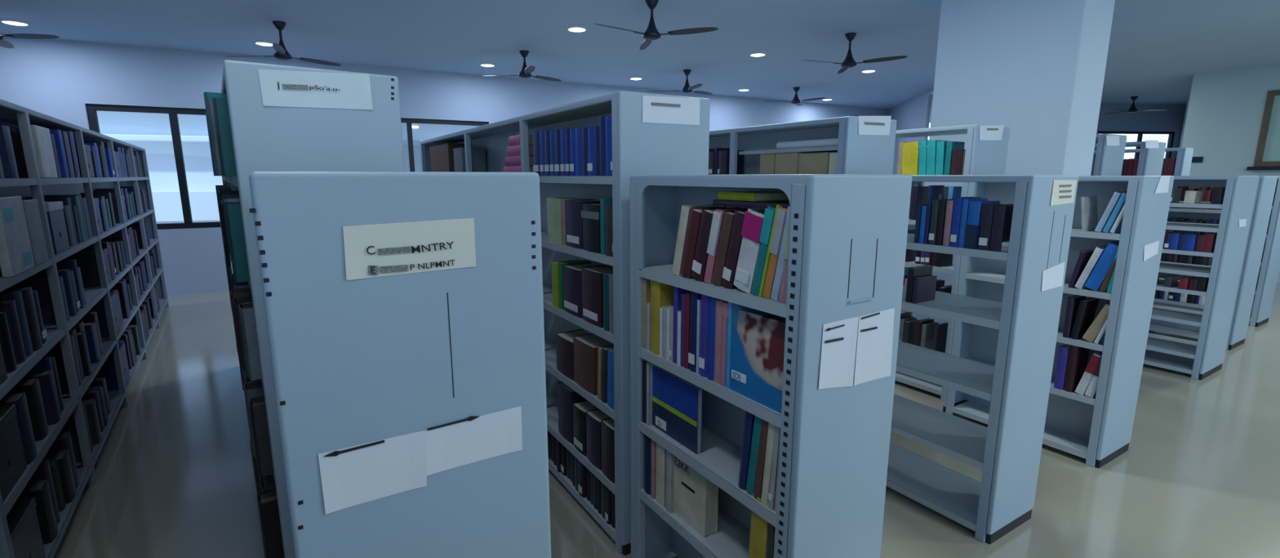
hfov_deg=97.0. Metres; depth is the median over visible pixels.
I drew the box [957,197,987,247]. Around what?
book
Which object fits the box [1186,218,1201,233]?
book
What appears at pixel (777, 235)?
book
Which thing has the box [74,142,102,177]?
book
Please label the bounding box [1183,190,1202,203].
box
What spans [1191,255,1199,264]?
book
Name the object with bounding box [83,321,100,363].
book
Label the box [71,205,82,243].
book
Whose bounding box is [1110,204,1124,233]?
book
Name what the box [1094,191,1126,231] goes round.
book
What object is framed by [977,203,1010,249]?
book
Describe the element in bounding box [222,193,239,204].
book
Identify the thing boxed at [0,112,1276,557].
books
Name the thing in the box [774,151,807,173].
carton
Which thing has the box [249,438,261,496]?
book
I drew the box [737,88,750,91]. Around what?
recessed light
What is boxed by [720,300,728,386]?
book
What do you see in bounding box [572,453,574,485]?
book
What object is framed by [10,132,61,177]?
book
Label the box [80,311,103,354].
book
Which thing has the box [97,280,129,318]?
book
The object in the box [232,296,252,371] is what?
book
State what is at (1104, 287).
book
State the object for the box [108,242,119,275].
book
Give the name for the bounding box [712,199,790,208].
book
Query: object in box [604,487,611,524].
book
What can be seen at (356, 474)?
paper notice
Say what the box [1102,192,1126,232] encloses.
book
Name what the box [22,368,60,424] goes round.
book
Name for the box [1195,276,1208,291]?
book
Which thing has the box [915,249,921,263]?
book
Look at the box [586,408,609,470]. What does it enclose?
book
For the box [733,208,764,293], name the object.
book
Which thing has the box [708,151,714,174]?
book
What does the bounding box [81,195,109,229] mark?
book
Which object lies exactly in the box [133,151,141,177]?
book
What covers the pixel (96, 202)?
book
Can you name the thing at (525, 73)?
ceiling fan
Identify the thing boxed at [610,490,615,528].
book
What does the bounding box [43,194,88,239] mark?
book
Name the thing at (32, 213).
book
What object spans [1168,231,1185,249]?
book
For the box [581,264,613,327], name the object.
book
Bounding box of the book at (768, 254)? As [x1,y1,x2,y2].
[758,204,781,297]
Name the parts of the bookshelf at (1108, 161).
shelf, panel, post, post, panel, panel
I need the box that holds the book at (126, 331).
[123,328,135,366]
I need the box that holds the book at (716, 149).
[714,147,729,174]
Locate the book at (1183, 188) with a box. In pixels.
[1173,186,1188,208]
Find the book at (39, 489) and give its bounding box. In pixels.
[16,477,57,544]
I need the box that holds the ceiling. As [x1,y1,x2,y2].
[0,0,1279,122]
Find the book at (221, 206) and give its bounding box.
[218,204,231,266]
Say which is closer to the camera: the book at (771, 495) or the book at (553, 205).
the book at (771, 495)
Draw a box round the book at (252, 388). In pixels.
[243,378,264,457]
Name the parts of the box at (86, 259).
box lid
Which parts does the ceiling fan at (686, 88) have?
blade, blade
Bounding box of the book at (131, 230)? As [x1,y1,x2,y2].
[126,226,136,258]
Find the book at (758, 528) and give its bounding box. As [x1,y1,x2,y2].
[748,493,768,557]
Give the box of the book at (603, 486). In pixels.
[600,481,607,519]
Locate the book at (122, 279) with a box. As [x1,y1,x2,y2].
[119,278,130,313]
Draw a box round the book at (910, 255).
[905,229,915,262]
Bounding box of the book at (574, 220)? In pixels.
[564,199,599,248]
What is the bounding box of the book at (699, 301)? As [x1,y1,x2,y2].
[696,298,701,373]
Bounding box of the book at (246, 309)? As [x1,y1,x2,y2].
[239,302,262,380]
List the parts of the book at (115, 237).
box lid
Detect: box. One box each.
[0,403,26,501]
[6,496,45,557]
[44,200,70,253]
[68,248,111,287]
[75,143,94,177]
[88,291,121,337]
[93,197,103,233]
[94,342,129,391]
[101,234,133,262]
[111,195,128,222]
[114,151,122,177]
[121,273,141,303]
[128,309,147,341]
[1183,190,1202,203]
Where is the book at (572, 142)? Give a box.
[569,128,575,175]
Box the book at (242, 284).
[234,280,249,289]
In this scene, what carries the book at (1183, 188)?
on the bookshelf at (1266, 186)
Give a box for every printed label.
[257,69,373,109]
[342,217,475,279]
[642,95,699,124]
[857,115,891,135]
[979,124,1004,140]
[1050,179,1076,205]
[1106,135,1119,145]
[1145,140,1158,147]
[1154,175,1169,193]
[1239,218,1246,226]
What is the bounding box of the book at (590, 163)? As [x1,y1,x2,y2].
[586,126,595,175]
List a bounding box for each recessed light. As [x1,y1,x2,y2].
[0,18,30,26]
[253,40,273,45]
[479,62,495,66]
[566,26,586,31]
[629,76,642,79]
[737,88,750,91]
[749,52,766,56]
[822,97,832,100]
[861,69,876,72]
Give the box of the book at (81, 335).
[75,331,92,376]
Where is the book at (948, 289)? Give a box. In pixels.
[938,284,951,293]
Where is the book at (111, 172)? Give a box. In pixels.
[104,147,114,177]
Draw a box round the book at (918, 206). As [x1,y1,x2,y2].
[914,204,927,242]
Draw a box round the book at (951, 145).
[943,141,964,174]
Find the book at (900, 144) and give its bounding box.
[896,142,906,173]
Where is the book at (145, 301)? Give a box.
[142,298,152,328]
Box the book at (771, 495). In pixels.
[768,425,780,509]
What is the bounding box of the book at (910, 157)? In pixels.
[901,141,919,174]
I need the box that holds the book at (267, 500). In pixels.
[257,488,284,557]
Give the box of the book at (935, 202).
[928,199,940,244]
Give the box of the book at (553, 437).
[552,435,556,465]
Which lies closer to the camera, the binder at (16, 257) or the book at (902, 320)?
the binder at (16, 257)
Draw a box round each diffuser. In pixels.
[2,21,26,25]
[256,42,272,45]
[481,64,493,66]
[568,27,585,31]
[751,53,764,56]
[862,70,874,72]
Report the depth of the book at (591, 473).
2.51 m
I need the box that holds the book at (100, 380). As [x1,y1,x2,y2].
[88,376,111,413]
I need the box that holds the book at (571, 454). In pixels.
[569,451,572,481]
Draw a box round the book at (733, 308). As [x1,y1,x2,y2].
[725,301,768,388]
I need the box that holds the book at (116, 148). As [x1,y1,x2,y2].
[104,146,124,177]
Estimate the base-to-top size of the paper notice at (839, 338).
0.175 m
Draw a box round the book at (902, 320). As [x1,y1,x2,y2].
[898,315,915,341]
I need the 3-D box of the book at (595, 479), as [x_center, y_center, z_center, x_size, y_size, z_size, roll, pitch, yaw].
[-0.137,0.928,2.520,0.150,0.152,0.044,-6,12,-31]
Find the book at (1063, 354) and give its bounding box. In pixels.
[1053,343,1071,389]
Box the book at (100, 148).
[96,145,106,177]
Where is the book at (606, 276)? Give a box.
[603,271,613,331]
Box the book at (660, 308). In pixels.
[659,306,662,356]
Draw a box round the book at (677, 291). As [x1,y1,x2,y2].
[672,285,690,363]
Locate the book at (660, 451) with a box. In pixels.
[655,441,666,506]
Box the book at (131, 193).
[127,191,136,216]
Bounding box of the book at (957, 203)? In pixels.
[949,196,981,246]
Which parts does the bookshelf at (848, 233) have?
post, panel, shelf, shelf, shelf, shelf, opening frame, panel, panel, post, panel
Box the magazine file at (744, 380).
[720,315,782,413]
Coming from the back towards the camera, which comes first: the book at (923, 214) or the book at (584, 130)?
the book at (923, 214)
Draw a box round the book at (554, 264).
[551,258,579,306]
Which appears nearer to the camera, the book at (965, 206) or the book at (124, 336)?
the book at (965, 206)
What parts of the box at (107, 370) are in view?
box lid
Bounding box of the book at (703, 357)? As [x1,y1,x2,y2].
[698,293,708,377]
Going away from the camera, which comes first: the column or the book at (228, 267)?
the book at (228, 267)
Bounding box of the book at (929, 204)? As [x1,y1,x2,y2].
[924,202,932,244]
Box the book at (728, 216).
[711,210,734,285]
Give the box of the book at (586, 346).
[573,333,613,395]
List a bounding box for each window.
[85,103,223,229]
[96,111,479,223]
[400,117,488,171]
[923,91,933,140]
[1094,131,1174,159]
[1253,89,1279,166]
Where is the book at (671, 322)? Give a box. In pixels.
[668,308,673,361]
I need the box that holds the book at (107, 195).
[79,192,115,226]
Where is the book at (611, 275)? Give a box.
[608,272,613,333]
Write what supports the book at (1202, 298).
on the bookshelf at (1266, 186)
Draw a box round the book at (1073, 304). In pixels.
[1062,294,1086,337]
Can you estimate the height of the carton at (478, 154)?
0.188 m
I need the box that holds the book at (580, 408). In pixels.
[573,400,598,456]
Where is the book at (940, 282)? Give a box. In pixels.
[935,279,944,291]
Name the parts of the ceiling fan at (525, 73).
blade, blade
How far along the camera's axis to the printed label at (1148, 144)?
4.97 m
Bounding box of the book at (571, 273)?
[562,262,598,318]
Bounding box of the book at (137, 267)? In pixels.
[136,266,142,294]
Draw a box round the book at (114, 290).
[109,288,123,322]
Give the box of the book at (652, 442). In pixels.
[650,438,655,498]
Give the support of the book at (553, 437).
on the bookshelf at (638, 147)
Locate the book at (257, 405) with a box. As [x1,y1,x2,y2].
[248,396,274,476]
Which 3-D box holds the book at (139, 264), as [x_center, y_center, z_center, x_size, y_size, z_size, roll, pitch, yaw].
[-4.638,-0.016,5.173,0.160,0.260,0.102,-7,13,-35]
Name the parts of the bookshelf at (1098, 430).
post, panel, shelf, shelf, shelf, shelf, panel, shelf, post, panel, panel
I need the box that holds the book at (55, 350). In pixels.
[44,343,69,394]
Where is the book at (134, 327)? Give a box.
[126,324,141,355]
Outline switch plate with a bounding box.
[1191,156,1203,162]
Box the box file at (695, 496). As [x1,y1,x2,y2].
[674,455,718,537]
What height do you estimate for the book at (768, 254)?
0.228 m
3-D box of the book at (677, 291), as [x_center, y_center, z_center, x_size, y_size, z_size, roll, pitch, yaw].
[0.164,0.133,1.768,0.140,0.244,0.021,-6,12,-31]
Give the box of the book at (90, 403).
[83,397,102,444]
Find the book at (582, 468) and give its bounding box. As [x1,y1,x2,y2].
[577,460,586,497]
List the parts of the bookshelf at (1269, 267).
panel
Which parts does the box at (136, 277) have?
box lid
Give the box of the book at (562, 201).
[560,199,578,244]
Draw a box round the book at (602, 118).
[599,115,605,175]
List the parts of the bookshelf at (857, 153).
panel, post, shelf, panel, panel, post, panel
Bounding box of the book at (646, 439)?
[644,434,650,494]
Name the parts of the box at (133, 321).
box lid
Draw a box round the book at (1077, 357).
[1063,345,1088,391]
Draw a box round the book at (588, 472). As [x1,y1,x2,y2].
[586,466,591,501]
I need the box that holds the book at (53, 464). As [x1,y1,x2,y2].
[48,458,66,511]
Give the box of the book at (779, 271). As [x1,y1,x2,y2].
[770,206,790,300]
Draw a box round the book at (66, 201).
[25,197,78,244]
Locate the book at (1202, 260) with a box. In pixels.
[1198,256,1207,265]
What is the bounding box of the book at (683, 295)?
[680,292,685,366]
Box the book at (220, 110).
[211,97,236,175]
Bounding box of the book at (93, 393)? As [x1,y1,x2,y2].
[62,387,105,431]
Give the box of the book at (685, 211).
[671,204,719,275]
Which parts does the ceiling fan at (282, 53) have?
blade, rod, blade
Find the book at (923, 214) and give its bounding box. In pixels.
[918,205,927,243]
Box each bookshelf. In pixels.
[0,98,168,557]
[221,59,404,557]
[248,170,551,557]
[419,90,710,555]
[629,173,911,557]
[708,115,896,174]
[886,174,1078,544]
[895,124,1009,399]
[900,133,1126,315]
[942,175,1173,467]
[1093,147,1193,175]
[1094,141,1166,175]
[1143,175,1258,379]
[1149,176,1277,350]
[1248,176,1279,326]
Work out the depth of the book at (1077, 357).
3.03 m
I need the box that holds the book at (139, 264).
[133,261,146,290]
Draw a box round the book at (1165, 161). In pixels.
[1160,158,1168,175]
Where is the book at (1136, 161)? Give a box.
[1132,159,1138,175]
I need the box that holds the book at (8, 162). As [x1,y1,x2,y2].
[0,124,18,177]
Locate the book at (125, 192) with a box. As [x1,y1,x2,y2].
[122,187,131,219]
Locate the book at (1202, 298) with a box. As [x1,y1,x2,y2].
[1198,295,1205,305]
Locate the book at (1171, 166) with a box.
[1165,157,1176,175]
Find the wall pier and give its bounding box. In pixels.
[888,87,933,186]
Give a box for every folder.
[502,165,533,172]
[505,155,533,166]
[506,145,533,155]
[508,134,533,146]
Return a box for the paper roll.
[776,137,838,149]
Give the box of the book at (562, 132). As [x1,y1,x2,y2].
[560,128,566,175]
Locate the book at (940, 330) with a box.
[933,321,948,352]
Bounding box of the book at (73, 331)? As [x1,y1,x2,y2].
[68,327,84,380]
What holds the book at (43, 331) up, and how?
on the bookshelf at (14, 116)
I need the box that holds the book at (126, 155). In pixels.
[124,153,130,177]
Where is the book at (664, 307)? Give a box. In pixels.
[662,304,673,358]
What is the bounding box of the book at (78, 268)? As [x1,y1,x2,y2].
[77,266,86,305]
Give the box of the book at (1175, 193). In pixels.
[1169,187,1181,202]
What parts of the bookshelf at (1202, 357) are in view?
shelf, shelf, shelf, shelf, shelf, shelf, shelf, shelf, post, panel, panel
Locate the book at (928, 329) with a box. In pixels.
[920,321,938,349]
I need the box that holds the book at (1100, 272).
[1084,240,1119,291]
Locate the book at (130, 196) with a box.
[128,193,134,217]
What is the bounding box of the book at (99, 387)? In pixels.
[87,384,107,426]
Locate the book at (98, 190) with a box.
[95,187,124,195]
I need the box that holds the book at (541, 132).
[539,129,545,175]
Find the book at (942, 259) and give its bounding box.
[935,252,952,266]
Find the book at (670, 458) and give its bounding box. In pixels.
[665,449,675,512]
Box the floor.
[53,283,1279,557]
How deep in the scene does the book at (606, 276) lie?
2.21 m
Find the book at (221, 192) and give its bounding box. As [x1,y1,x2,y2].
[219,190,239,195]
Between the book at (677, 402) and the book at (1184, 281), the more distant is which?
the book at (1184, 281)
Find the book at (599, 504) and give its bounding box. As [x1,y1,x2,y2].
[597,478,601,513]
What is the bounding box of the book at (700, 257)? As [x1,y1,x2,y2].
[691,207,738,281]
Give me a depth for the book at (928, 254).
3.85 m
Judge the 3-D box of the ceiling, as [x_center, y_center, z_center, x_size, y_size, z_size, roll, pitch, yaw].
[2.000,-2.449,4.637,22.000,0.120,24.000,0,10,0]
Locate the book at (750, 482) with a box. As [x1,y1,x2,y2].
[746,415,761,494]
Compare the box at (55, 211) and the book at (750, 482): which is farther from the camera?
the box at (55, 211)
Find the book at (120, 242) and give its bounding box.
[107,240,126,268]
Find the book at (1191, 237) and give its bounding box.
[1184,233,1202,251]
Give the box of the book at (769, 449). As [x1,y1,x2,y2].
[760,422,774,504]
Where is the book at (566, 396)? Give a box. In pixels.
[557,381,586,444]
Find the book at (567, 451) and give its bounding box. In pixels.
[565,448,569,478]
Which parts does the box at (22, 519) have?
box lid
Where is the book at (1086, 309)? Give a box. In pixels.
[1070,297,1098,339]
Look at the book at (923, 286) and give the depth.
2.54 m
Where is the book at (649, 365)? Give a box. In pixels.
[646,360,657,425]
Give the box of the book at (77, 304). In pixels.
[69,269,80,312]
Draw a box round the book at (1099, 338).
[1093,318,1107,343]
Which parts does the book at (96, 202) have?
box lid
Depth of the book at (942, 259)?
3.81 m
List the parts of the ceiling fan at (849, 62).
blade, blade, blade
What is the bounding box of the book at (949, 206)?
[942,200,954,245]
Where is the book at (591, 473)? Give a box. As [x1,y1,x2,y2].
[590,471,593,504]
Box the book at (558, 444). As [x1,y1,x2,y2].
[555,438,561,471]
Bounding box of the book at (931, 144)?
[926,140,947,174]
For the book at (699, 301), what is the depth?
1.64 m
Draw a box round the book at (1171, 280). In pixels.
[1163,274,1178,287]
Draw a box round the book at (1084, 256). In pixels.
[1068,249,1093,287]
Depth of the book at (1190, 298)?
5.15 m
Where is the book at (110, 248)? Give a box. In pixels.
[109,244,115,277]
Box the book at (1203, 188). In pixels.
[1195,186,1210,208]
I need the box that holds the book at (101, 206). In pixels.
[98,199,107,231]
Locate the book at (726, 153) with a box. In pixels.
[723,150,743,174]
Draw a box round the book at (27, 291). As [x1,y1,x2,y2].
[3,285,43,351]
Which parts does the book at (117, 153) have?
box lid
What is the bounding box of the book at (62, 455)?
[43,448,75,503]
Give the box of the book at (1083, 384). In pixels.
[1075,351,1102,395]
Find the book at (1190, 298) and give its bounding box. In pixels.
[1186,293,1195,303]
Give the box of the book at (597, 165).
[594,125,599,175]
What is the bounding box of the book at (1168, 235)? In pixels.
[1163,231,1173,248]
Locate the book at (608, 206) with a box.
[604,201,613,256]
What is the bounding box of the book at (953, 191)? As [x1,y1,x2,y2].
[947,186,961,199]
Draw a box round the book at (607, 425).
[600,417,614,483]
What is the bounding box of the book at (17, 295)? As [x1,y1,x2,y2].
[0,288,33,357]
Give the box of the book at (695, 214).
[680,206,726,278]
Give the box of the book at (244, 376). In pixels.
[240,363,247,411]
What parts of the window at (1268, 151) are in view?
pane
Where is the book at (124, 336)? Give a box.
[101,333,132,368]
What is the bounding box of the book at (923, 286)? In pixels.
[911,274,937,302]
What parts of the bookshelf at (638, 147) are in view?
post, panel, post, panel, post, panel, shelf, shelf, shelf, shelf, panel, shelf, shelf, shelf, shelf, shelf, shelf, panel, post, panel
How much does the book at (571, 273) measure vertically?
0.206 m
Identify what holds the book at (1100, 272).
on the bookshelf at (1098, 430)
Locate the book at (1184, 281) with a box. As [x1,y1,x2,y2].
[1177,275,1194,288]
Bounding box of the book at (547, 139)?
[543,129,551,175]
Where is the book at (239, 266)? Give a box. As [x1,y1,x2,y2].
[223,201,249,281]
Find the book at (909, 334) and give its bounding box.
[902,318,921,344]
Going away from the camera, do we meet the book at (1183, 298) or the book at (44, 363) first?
the book at (44, 363)
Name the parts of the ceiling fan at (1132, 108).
blade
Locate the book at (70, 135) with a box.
[62,130,80,177]
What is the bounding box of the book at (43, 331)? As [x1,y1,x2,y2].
[32,288,47,344]
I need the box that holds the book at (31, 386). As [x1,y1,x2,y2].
[6,376,48,440]
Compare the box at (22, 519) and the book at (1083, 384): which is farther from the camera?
the book at (1083, 384)
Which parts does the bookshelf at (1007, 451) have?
shelf, shelf, shelf, shelf, shelf, panel, post, panel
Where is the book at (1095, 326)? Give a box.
[1082,302,1110,342]
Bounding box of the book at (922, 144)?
[918,139,928,174]
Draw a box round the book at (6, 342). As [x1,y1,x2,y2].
[0,311,17,373]
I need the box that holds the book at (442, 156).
[429,142,464,171]
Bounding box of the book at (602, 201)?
[600,198,612,254]
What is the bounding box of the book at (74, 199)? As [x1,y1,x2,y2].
[43,195,86,241]
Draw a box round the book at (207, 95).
[203,92,226,175]
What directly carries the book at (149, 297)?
on the bookshelf at (14, 116)
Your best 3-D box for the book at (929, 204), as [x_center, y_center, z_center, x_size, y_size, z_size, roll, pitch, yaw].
[1.302,-0.246,2.482,0.150,0.176,0.015,-6,12,-31]
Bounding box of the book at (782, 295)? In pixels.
[777,224,789,302]
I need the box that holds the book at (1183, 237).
[1177,232,1188,250]
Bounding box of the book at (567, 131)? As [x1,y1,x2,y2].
[564,128,570,175]
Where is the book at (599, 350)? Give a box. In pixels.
[597,344,613,399]
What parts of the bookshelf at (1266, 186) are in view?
shelf, shelf, panel, shelf, post, panel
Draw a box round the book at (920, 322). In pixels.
[915,317,933,346]
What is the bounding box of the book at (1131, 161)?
[1126,158,1138,175]
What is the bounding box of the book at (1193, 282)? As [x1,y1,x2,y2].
[1187,276,1198,289]
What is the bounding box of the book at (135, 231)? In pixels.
[133,230,139,255]
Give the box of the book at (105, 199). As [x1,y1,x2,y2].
[104,198,112,227]
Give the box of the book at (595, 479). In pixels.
[592,473,597,509]
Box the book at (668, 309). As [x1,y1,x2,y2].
[666,306,673,359]
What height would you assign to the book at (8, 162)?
0.209 m
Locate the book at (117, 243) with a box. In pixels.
[108,241,124,271]
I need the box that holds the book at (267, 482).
[260,473,275,492]
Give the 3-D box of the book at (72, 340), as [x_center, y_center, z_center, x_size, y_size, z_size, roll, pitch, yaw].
[-2.900,0.418,2.804,0.160,0.254,0.100,-7,13,-35]
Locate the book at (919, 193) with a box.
[909,186,928,219]
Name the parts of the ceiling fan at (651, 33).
blade, blade, blade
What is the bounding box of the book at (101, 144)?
[74,141,109,177]
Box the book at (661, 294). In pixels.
[649,280,673,355]
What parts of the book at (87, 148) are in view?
box lid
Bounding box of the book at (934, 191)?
[927,185,944,202]
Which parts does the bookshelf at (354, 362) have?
panel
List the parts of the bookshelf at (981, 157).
shelf, shelf, shelf, shelf, panel, post, panel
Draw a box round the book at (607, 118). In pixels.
[604,115,611,175]
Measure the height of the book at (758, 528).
0.264 m
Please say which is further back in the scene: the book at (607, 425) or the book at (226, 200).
the book at (607, 425)
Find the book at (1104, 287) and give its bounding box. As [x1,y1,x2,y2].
[1098,257,1116,292]
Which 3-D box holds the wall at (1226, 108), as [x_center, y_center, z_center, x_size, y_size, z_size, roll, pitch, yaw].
[10.448,-1.057,5.762,0.160,3.020,7.498,-6,12,-31]
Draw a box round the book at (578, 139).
[574,127,582,175]
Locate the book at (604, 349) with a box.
[600,345,613,402]
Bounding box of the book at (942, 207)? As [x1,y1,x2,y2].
[935,199,954,244]
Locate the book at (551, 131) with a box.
[549,129,555,175]
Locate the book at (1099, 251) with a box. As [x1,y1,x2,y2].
[1074,244,1106,288]
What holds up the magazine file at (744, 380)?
on the bookshelf at (848, 233)
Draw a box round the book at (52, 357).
[50,355,64,411]
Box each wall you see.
[0,34,888,295]
[1090,103,1186,175]
[1179,77,1193,147]
[1182,64,1279,283]
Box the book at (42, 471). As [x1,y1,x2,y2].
[28,457,60,523]
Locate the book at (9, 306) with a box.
[0,298,26,364]
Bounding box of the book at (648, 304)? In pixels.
[646,302,650,350]
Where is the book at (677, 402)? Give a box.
[652,365,702,453]
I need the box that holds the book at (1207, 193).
[1201,190,1211,208]
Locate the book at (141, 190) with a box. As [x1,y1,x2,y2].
[140,189,146,212]
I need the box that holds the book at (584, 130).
[581,126,588,175]
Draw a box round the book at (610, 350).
[607,346,613,408]
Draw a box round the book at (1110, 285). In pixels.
[1106,248,1118,293]
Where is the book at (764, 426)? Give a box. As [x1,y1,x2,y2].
[753,418,768,498]
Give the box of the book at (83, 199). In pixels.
[81,197,92,238]
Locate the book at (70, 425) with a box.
[60,412,82,462]
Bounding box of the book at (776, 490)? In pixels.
[774,435,780,512]
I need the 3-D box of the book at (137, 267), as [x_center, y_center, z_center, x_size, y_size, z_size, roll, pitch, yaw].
[-4.498,0.023,4.982,0.160,0.251,0.071,-7,13,-35]
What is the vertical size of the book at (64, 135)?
0.256 m
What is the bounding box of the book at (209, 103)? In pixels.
[206,100,221,175]
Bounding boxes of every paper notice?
[318,430,426,514]
[425,405,522,475]
[818,315,858,388]
[853,307,894,385]
[1041,262,1064,291]
[1143,240,1159,261]
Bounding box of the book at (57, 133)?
[15,128,69,177]
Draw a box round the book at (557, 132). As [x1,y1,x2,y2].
[554,128,561,175]
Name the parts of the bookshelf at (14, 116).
post, shelf, panel, shelf, shelf, shelf, post, shelf, shelf, panel, panel, shelf, shelf, shelf, shelf, shelf, panel, post, shelf, shelf, panel, shelf, shelf, post, shelf, shelf, shelf, shelf, shelf, post, panel, shelf, shelf, shelf, shelf, post, shelf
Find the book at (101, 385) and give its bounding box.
[101,385,108,421]
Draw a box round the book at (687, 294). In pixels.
[684,291,690,368]
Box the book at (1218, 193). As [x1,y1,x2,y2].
[1210,186,1225,204]
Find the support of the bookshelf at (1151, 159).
on the floor
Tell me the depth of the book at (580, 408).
2.54 m
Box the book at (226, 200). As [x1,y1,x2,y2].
[223,198,239,202]
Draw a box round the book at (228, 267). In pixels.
[226,262,234,321]
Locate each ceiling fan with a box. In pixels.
[0,33,59,48]
[258,21,341,66]
[479,50,561,81]
[594,0,718,49]
[647,69,712,94]
[762,87,825,105]
[801,32,907,73]
[1104,96,1168,114]
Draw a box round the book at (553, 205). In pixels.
[546,196,590,244]
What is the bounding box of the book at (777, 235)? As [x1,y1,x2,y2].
[762,206,787,298]
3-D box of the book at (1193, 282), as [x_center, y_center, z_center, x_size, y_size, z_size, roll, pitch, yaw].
[4.197,0.035,4.274,0.150,0.081,0.048,-6,12,-31]
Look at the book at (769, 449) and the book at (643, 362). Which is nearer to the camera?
the book at (769, 449)
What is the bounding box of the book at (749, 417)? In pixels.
[737,410,755,489]
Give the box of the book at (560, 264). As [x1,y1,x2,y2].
[558,259,590,309]
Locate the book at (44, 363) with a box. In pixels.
[28,355,61,414]
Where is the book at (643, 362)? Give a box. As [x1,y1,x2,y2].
[641,360,647,422]
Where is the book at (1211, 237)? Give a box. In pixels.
[1203,232,1217,252]
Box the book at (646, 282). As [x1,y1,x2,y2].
[642,278,650,348]
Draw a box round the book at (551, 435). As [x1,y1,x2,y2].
[550,432,553,461]
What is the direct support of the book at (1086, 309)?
on the bookshelf at (1098, 430)
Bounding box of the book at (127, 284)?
[126,283,133,310]
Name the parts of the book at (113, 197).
box lid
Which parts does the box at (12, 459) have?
box lid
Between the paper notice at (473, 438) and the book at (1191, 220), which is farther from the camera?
the book at (1191, 220)
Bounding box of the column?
[913,0,1115,324]
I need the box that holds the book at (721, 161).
[719,151,723,174]
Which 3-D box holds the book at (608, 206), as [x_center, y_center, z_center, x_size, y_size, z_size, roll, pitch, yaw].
[-0.060,-0.194,2.180,0.150,0.201,0.058,-6,12,-31]
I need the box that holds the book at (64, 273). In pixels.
[26,268,76,316]
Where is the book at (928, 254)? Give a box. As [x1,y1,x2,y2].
[924,251,932,265]
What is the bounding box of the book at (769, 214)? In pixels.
[751,204,775,295]
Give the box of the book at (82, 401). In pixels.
[81,400,93,451]
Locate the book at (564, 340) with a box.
[555,328,590,380]
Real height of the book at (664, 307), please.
0.166 m
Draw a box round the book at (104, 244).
[83,241,115,279]
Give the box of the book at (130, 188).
[120,186,140,192]
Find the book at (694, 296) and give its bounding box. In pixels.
[688,290,701,372]
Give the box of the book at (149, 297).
[147,296,154,317]
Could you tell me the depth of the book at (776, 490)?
1.42 m
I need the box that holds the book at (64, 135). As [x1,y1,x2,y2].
[61,130,75,177]
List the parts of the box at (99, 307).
box lid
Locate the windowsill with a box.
[1246,166,1279,169]
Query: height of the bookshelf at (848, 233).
1.504 m
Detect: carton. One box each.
[453,146,486,172]
[760,153,776,173]
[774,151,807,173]
[798,151,831,173]
[828,152,837,173]
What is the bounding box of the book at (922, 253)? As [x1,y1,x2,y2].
[920,250,925,264]
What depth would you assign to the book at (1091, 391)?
2.94 m
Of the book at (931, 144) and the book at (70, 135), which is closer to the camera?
the book at (70, 135)
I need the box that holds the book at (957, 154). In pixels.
[950,149,965,174]
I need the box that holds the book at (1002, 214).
[989,204,1013,251]
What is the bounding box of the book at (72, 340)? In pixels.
[55,333,81,386]
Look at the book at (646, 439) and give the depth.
1.96 m
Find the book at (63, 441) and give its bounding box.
[47,430,79,488]
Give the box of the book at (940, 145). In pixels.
[935,140,946,174]
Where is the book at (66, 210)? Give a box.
[62,204,75,246]
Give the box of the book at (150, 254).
[149,252,157,275]
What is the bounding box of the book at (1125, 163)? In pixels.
[1120,159,1128,175]
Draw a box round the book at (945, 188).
[942,186,948,199]
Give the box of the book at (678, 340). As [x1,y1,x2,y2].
[676,310,680,364]
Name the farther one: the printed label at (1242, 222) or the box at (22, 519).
the printed label at (1242, 222)
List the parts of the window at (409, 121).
frame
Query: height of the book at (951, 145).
0.219 m
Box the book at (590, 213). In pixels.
[581,202,600,253]
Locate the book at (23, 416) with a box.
[0,391,37,464]
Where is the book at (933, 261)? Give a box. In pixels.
[930,252,937,266]
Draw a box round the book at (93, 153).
[90,146,99,177]
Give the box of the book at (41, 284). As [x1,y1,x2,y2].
[11,275,70,324]
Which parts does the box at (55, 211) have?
box lid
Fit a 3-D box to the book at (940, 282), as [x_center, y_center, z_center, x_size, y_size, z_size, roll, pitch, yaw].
[2.045,0.112,3.914,0.150,0.200,0.022,-6,12,-31]
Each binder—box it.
[0,195,34,276]
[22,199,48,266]
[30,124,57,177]
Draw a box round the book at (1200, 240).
[1194,233,1206,251]
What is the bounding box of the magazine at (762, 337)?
[737,309,785,390]
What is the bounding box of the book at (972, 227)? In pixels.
[964,200,999,248]
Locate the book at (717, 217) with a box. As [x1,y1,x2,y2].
[703,208,747,283]
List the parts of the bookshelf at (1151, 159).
panel, post, panel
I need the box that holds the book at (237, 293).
[230,288,251,362]
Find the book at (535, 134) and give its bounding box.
[532,130,541,175]
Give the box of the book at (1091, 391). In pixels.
[1084,355,1102,397]
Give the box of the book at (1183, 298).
[1179,293,1187,302]
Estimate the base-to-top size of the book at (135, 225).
0.253 m
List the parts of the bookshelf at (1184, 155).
panel, post, panel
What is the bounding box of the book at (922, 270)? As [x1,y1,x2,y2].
[905,264,933,302]
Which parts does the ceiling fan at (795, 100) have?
blade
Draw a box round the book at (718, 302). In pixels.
[713,298,725,383]
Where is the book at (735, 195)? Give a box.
[717,191,788,200]
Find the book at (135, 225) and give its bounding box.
[126,222,142,248]
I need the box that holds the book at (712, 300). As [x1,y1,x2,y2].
[706,296,717,380]
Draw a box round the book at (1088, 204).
[1080,195,1097,231]
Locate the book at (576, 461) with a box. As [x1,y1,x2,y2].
[574,456,578,491]
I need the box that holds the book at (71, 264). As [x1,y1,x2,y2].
[42,258,84,308]
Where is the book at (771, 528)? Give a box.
[765,521,774,557]
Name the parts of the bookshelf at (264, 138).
post, post, shelf, post, panel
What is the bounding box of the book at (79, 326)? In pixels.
[45,320,91,367]
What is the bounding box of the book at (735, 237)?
[721,209,747,288]
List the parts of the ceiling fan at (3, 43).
blade, blade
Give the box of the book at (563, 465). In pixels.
[560,443,566,475]

